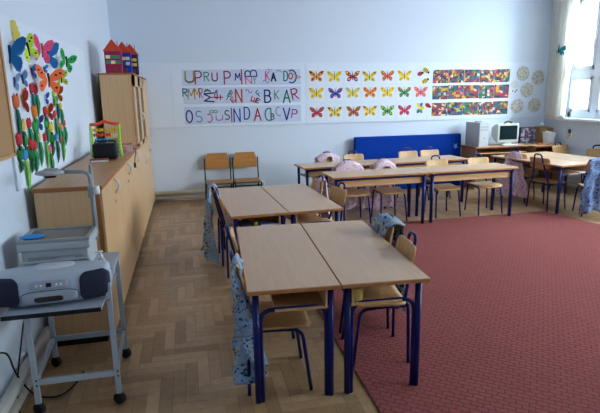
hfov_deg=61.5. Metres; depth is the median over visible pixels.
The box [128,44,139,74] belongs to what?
house
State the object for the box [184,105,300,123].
poster
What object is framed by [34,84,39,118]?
tulip
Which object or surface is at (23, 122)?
cup
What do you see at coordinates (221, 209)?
chair
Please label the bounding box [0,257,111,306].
boombox
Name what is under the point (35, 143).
cup
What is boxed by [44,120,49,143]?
tulip
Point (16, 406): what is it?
pipe
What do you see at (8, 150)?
cork board
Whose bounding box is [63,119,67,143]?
tulip
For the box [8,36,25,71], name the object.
butterfly
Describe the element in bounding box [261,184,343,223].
school desk
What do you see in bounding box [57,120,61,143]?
tulip
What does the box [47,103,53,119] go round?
butterfly
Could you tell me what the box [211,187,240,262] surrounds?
chair
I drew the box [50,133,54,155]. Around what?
tulip
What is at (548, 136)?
bin
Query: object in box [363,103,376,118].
picture
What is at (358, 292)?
patterned cup
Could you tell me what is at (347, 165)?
smock
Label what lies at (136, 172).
base cabinet
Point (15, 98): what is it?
cup
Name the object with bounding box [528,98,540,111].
collage
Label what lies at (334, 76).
picture
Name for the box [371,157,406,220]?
chair
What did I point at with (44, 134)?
cup
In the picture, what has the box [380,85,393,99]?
picture
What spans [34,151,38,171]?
tulip
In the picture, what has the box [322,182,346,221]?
chair
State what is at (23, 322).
power cable
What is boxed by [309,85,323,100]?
picture
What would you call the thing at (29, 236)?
oval
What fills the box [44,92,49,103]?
butterfly
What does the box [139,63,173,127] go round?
display panel
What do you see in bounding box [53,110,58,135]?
tulip
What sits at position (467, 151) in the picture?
computer desk
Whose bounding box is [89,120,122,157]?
abacus
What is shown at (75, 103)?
display panel
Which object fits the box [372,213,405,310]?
smock
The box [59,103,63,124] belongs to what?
tulip
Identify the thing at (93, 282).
speaker grille
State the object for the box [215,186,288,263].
school desk
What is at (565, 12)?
curtain
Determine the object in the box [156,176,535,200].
pipe
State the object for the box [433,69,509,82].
mosaic
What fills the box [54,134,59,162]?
tulip
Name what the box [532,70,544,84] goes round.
collage
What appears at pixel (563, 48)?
ornament
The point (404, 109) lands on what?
picture
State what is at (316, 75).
picture
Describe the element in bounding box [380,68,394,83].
picture
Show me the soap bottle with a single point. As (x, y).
(101, 257)
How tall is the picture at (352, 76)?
0.245 m
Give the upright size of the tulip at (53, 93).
0.129 m
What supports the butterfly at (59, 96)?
attached to the display panel at (75, 103)
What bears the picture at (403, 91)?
attached to the display panel at (416, 81)
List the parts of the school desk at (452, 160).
panel, frame, leg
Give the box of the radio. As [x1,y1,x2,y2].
[92,140,118,158]
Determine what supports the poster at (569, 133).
attached to the wall at (586, 135)
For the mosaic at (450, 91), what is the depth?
8.71 m
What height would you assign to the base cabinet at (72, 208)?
1.047 m
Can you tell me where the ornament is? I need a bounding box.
[556,43,565,54]
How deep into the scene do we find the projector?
2.79 m
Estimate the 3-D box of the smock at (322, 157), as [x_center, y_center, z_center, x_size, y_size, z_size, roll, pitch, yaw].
[0.404,-0.510,7.573,0.441,0.607,0.222,-5,13,-16]
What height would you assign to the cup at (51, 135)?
0.080 m
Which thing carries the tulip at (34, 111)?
attached to the display panel at (75, 103)
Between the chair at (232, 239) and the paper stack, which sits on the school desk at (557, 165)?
the paper stack
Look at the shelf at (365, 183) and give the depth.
6.11 m
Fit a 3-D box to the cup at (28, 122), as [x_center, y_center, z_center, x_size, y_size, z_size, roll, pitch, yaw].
[-1.730,-0.534,3.220,0.024,0.073,0.052,-4,13,-12]
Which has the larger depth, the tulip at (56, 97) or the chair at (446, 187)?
the chair at (446, 187)
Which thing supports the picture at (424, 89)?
attached to the display panel at (416, 81)
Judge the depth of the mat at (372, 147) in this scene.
8.53 m
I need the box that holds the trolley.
[0,251,131,412]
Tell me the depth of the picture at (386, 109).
8.46 m
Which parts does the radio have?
handle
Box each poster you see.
[182,69,300,85]
[182,86,300,103]
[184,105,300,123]
[566,127,572,138]
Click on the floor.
(178, 305)
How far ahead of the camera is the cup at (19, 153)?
2.99 m
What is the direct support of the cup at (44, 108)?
on the tulip at (45, 107)
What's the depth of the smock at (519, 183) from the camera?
7.34 m
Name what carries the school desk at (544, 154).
on the floor
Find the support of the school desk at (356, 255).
on the carpet at (510, 305)
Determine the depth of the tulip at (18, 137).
2.99 m
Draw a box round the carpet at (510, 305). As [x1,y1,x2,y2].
[317,211,599,412]
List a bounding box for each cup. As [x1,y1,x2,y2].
[12,93,19,108]
[15,132,21,145]
[17,149,22,161]
[22,118,24,130]
[22,134,27,146]
[23,148,27,159]
[26,117,31,128]
[28,138,33,149]
[28,148,33,159]
[29,82,33,93]
[31,104,37,117]
[32,120,36,131]
[33,139,36,150]
[34,84,37,94]
[42,132,46,141]
[43,106,46,115]
[49,122,52,132]
[50,133,53,143]
[354,287,363,300]
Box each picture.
[309,68,323,83]
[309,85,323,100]
[309,105,323,119]
[327,69,341,84]
[327,104,341,119]
[328,86,342,100]
[345,69,359,83]
[345,85,359,100]
[346,104,360,118]
[362,69,376,84]
[363,85,376,99]
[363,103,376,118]
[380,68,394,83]
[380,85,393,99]
[380,103,393,117]
[397,68,411,83]
[397,85,410,99]
[397,103,411,117]
[414,87,427,96]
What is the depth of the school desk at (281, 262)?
2.74 m
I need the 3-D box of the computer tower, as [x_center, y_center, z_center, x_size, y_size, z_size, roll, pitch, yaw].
[3.007,-1.231,8.551,0.190,0.400,0.430,-4,13,-12]
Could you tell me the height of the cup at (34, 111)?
0.091 m
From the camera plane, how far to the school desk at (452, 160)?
7.41 m
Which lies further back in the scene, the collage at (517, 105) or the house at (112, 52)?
the collage at (517, 105)
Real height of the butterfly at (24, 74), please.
0.110 m
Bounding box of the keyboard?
[501,144,518,145]
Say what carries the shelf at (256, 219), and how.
attached to the school desk at (254, 204)
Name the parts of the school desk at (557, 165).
leg, panel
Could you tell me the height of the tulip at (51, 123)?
0.206 m
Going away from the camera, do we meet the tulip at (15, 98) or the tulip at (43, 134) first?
the tulip at (15, 98)
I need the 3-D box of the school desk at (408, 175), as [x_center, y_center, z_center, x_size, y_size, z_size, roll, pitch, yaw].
[0.941,-0.108,6.345,1.250,0.655,0.485,-4,13,-13]
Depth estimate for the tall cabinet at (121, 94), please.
5.73 m
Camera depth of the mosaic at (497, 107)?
8.78 m
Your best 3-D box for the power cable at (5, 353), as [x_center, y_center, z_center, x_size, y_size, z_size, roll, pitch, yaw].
[-1.405,0.852,2.723,0.120,0.432,0.600,5,14,24]
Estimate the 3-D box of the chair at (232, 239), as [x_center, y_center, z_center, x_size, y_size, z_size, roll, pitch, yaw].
[-0.280,0.487,3.473,0.429,0.784,0.377,-3,13,-10]
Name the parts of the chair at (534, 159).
leg, leg, backrest, frame, leg, seat, leg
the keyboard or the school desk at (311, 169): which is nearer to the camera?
the school desk at (311, 169)
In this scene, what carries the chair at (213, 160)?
on the floor
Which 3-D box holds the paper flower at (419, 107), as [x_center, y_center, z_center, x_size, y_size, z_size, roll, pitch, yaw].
[2.037,-1.677,8.576,0.181,0.176,0.004,-4,13,-12]
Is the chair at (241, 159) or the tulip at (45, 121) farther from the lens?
the chair at (241, 159)
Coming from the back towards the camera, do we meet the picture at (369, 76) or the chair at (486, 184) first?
the picture at (369, 76)
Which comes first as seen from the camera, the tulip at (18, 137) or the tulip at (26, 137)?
the tulip at (18, 137)
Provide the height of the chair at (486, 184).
0.784 m
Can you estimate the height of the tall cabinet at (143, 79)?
1.885 m
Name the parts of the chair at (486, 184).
leg, leg, frame, backrest, seat, leg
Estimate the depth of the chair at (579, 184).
6.74 m
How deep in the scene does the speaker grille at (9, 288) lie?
2.43 m
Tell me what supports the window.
in the wall at (586, 135)
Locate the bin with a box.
[542,131,555,143]
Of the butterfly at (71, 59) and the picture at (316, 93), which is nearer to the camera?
the butterfly at (71, 59)
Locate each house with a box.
[103,40,123,72]
[118,42,132,72]
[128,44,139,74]
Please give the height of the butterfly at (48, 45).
0.190 m
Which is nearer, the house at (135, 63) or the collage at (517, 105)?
the house at (135, 63)
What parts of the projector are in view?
panel, stage frame, stage glass, name plate, arm, post, focus knob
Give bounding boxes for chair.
[204,153,233,199]
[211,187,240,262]
[213,190,238,277]
[225,223,294,338]
[229,250,312,395]
[232,152,261,187]
[284,174,323,223]
[317,151,331,182]
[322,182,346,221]
[336,159,371,223]
[339,214,393,333]
[341,231,416,366]
[343,150,363,197]
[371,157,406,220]
[397,147,428,201]
[419,146,450,199]
[424,155,460,218]
[464,153,502,215]
[502,150,534,202]
[526,153,565,211]
[549,142,582,193]
[572,162,590,216]
[586,145,599,156]
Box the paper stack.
[564,169,584,172]
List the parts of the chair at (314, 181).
backrest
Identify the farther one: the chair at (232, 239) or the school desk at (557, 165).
the school desk at (557, 165)
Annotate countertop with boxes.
[32,145,138,192]
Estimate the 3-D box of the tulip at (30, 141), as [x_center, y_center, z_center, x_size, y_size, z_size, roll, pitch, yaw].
[-1.721,-0.351,3.240,0.026,0.190,0.056,-4,13,-12]
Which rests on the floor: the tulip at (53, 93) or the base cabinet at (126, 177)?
the base cabinet at (126, 177)
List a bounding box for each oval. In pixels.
[19,234,44,238]
[510,81,518,87]
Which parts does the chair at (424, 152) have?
backrest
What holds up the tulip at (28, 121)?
attached to the display panel at (75, 103)
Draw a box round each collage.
[511,99,523,112]
[517,66,529,80]
[521,83,532,96]
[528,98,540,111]
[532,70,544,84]
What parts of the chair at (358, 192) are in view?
seat, leg, leg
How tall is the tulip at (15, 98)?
0.299 m
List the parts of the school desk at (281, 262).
leg, frame, panel, leg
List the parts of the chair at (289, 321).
frame, backrest, leg, seat, leg, leg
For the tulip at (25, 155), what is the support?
attached to the display panel at (75, 103)
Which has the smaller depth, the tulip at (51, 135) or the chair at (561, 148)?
the tulip at (51, 135)
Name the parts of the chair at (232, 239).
frame, backrest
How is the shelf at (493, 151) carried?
attached to the computer desk at (467, 151)
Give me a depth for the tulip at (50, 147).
3.69 m
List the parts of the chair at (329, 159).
backrest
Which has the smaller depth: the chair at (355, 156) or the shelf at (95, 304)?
the shelf at (95, 304)
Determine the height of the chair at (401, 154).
0.784 m
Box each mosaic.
[431,101,507,115]
[432,84,508,99]
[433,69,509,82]
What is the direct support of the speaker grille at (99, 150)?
attached to the radio
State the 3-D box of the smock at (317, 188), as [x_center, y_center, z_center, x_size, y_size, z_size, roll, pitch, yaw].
[0.252,0.010,5.395,0.160,0.667,0.343,-5,13,-16]
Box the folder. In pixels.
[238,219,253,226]
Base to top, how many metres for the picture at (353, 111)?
0.245 m
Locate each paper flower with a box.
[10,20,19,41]
[415,103,423,112]
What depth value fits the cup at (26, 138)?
3.11 m
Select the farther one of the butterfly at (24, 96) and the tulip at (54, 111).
the tulip at (54, 111)
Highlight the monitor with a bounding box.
[491,123,518,145]
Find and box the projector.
[16,165,99,265]
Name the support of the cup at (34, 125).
on the tulip at (34, 124)
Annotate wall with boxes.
[0,0,109,399]
[107,0,553,201]
[543,1,599,188]
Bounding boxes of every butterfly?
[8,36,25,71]
[13,73,20,90]
[20,87,28,111]
[21,69,27,86]
[24,33,38,62]
[30,64,36,77]
[33,34,53,63]
[35,64,63,92]
[37,115,43,129]
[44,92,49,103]
[47,42,58,68]
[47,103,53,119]
[57,70,67,85]
[57,86,62,100]
[60,48,76,72]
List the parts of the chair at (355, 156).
backrest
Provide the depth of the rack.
8.87 m
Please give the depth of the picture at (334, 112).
8.27 m
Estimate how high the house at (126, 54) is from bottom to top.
0.360 m
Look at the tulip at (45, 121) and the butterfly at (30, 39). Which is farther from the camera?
the tulip at (45, 121)
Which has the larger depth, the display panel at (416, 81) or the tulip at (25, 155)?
the display panel at (416, 81)
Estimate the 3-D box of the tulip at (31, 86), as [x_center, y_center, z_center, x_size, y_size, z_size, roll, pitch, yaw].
[-1.767,-0.720,3.337,0.024,0.199,0.052,-4,13,-12]
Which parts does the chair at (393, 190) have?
leg, leg, backrest, seat, leg, leg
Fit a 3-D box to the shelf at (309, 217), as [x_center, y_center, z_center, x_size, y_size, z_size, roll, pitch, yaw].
[-0.062,0.026,4.903,0.280,0.012,1.240,-4,13,-14]
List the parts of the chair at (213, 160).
leg, backrest, seat, leg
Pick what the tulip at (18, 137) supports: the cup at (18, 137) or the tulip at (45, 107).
the cup at (18, 137)
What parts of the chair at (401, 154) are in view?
backrest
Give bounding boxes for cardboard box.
[534,126,552,142]
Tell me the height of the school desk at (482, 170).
0.655 m
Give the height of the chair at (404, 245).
0.784 m
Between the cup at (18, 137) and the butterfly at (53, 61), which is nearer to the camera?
the cup at (18, 137)
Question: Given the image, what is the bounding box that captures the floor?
[18,182,599,412]
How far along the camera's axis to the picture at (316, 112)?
8.21 m
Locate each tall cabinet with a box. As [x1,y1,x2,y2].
[97,73,152,226]
[142,78,154,203]
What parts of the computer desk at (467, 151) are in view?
panel, panel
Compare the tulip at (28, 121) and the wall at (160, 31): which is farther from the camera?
the wall at (160, 31)
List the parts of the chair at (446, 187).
leg, frame, backrest, seat, leg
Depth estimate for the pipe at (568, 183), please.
8.47 m
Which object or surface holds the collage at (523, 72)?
attached to the display panel at (538, 90)
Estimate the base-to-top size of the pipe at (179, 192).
0.062 m
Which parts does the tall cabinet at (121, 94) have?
glazed door, glazed door, door, door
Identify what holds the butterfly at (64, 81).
attached to the display panel at (75, 103)
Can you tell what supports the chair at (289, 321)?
on the floor
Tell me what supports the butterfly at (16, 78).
attached to the display panel at (75, 103)
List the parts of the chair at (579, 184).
leg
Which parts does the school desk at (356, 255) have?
leg, panel, frame, leg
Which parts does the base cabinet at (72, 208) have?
door, handle, door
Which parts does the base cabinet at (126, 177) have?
door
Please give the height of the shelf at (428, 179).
0.012 m
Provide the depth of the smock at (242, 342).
2.68 m
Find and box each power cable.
[0,352,84,397]
[17,322,23,412]
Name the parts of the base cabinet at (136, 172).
door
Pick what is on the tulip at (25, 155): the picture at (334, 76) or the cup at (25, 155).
the cup at (25, 155)
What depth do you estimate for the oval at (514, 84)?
8.87 m
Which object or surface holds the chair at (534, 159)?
on the floor
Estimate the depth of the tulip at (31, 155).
3.21 m
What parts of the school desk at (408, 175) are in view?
frame, panel, leg, leg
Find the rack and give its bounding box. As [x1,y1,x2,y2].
[515,127,535,142]
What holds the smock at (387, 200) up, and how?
hanging from the chair at (393, 190)
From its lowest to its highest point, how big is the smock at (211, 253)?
0.760 m
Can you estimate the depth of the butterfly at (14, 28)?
3.03 m
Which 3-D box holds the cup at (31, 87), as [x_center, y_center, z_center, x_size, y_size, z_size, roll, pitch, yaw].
[-1.768,-0.782,3.323,0.024,0.073,0.052,-4,13,-12]
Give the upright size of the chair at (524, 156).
0.784 m
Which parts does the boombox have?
control panel, cassette door, disc lid, handle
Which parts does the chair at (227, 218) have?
frame, leg, seat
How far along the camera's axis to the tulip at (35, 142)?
3.31 m
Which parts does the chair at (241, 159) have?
leg, backrest, seat, leg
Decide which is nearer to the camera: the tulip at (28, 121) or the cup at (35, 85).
the tulip at (28, 121)
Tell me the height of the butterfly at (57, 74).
0.190 m
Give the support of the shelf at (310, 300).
attached to the school desk at (281, 262)
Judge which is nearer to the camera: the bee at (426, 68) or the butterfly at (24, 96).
the butterfly at (24, 96)
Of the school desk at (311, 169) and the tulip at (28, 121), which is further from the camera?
the school desk at (311, 169)
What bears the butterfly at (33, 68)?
attached to the display panel at (75, 103)
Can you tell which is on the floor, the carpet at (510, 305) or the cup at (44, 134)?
the carpet at (510, 305)
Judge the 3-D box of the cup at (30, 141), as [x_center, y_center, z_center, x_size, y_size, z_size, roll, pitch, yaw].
[-1.722,-0.404,3.228,0.026,0.080,0.056,-4,13,-12]
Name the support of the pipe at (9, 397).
attached to the wall at (82, 24)
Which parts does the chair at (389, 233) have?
leg, backrest, leg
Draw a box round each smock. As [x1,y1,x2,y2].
[201,182,219,262]
[231,254,268,384]
[312,153,339,187]
[315,177,331,219]
[329,160,363,209]
[362,158,397,210]
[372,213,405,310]
[495,151,527,197]
[579,157,599,214]
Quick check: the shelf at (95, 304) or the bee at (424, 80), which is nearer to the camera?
the shelf at (95, 304)
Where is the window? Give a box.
[556,0,599,122]
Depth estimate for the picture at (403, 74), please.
8.40 m
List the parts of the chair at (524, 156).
backrest, leg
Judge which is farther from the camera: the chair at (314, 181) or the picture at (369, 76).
the picture at (369, 76)
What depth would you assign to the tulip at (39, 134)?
3.44 m
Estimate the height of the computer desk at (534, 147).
0.715 m
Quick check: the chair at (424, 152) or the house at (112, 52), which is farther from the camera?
the chair at (424, 152)
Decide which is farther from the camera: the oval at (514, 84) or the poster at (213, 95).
the oval at (514, 84)
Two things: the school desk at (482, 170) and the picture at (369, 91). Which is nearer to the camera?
the school desk at (482, 170)
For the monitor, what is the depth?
8.53 m
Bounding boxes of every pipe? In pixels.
[0,326,49,412]
[9,339,49,412]
[155,171,538,195]
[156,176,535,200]
[562,175,580,181]
[562,180,581,188]
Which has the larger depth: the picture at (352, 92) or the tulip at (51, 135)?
the picture at (352, 92)
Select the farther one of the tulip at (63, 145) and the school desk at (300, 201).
the school desk at (300, 201)
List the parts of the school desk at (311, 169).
leg, frame, panel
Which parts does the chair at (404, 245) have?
leg, seat, leg, leg, backrest, frame, leg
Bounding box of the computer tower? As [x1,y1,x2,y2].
[465,121,489,146]
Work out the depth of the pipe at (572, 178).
8.44 m
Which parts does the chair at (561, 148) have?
backrest, leg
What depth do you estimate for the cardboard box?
8.90 m
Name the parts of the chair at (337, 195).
frame, backrest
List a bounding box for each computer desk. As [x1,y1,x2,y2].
[460,143,529,189]
[516,143,567,187]
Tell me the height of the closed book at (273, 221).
0.023 m
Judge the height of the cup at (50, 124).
0.080 m
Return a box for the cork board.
[0,33,16,161]
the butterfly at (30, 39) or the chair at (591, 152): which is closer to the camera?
the butterfly at (30, 39)
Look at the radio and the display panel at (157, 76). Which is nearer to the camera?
the radio
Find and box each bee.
[421,76,428,83]
[423,65,428,73]
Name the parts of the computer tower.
panel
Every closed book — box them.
[90,158,108,162]
[257,219,278,225]
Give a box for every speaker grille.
[0,279,19,306]
[79,268,109,298]
[94,145,114,155]
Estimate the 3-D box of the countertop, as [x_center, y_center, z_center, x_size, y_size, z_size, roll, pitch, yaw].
[-1.757,-0.393,4.466,0.411,0.028,2.745,-4,13,-12]
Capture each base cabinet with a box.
[33,171,129,346]
[119,158,138,289]
[131,149,145,256]
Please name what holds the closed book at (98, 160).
on the countertop
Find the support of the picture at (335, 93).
attached to the display panel at (416, 81)
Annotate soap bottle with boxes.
[95,250,104,259]
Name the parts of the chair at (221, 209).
frame, backrest, leg, leg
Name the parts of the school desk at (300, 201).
panel, leg, leg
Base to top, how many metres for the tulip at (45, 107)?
0.191 m
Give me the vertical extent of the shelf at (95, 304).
0.020 m
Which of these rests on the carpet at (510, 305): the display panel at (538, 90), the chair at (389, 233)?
the chair at (389, 233)
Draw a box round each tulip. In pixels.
[12,93,21,134]
[15,132,23,153]
[17,149,24,172]
[22,118,25,144]
[22,134,29,159]
[23,148,30,194]
[26,117,33,142]
[28,138,35,161]
[28,148,34,172]
[29,82,35,105]
[31,104,38,133]
[32,120,38,148]
[33,139,38,159]
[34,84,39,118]
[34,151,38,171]
[38,132,43,164]
[42,132,49,167]
[43,106,48,128]
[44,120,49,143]
[48,145,54,167]
[49,122,54,143]
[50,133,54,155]
[52,91,56,106]
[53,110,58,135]
[54,96,59,119]
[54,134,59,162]
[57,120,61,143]
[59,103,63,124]
[60,124,64,144]
[61,135,65,160]
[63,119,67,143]
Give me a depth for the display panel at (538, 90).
8.81 m
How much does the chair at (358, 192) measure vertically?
0.784 m
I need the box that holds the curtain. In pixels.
[545,0,579,118]
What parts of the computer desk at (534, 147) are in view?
panel, panel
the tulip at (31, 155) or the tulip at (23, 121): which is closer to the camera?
the tulip at (23, 121)
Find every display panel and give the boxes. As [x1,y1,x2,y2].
[0,13,90,190]
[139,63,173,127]
[170,63,305,127]
[305,63,429,123]
[427,62,547,119]
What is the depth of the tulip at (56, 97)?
3.96 m
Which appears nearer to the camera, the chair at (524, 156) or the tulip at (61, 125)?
the tulip at (61, 125)
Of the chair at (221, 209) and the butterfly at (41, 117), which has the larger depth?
the chair at (221, 209)
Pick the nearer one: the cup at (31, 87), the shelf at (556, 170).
the cup at (31, 87)
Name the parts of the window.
sill, sash, sash, sash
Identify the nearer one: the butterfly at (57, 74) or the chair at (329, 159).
the butterfly at (57, 74)
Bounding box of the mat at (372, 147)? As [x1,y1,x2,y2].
[354,133,460,188]
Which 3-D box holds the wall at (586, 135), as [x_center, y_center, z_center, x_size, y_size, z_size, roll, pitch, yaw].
[5.726,-1.034,3.966,0.280,3.350,10.702,-4,13,-12]
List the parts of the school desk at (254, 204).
frame, leg, panel, leg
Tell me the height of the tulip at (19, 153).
0.150 m
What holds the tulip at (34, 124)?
attached to the display panel at (75, 103)
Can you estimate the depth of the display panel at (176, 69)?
7.82 m
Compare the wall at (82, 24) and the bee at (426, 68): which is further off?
the bee at (426, 68)
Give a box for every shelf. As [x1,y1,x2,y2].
[0,273,115,320]
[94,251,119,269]
[241,216,271,225]
[270,291,327,311]
[285,213,323,223]
[327,182,422,187]
[341,285,402,305]
[426,176,510,181]
[477,150,526,153]
[502,163,582,174]
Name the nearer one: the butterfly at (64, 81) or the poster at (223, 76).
the butterfly at (64, 81)
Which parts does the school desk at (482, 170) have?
leg, leg, panel, leg, leg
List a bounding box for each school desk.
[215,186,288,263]
[236,224,340,403]
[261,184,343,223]
[294,159,385,208]
[301,220,430,393]
[321,167,429,223]
[377,155,467,207]
[413,163,518,222]
[491,154,587,213]
[521,151,596,191]
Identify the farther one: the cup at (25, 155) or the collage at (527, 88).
the collage at (527, 88)

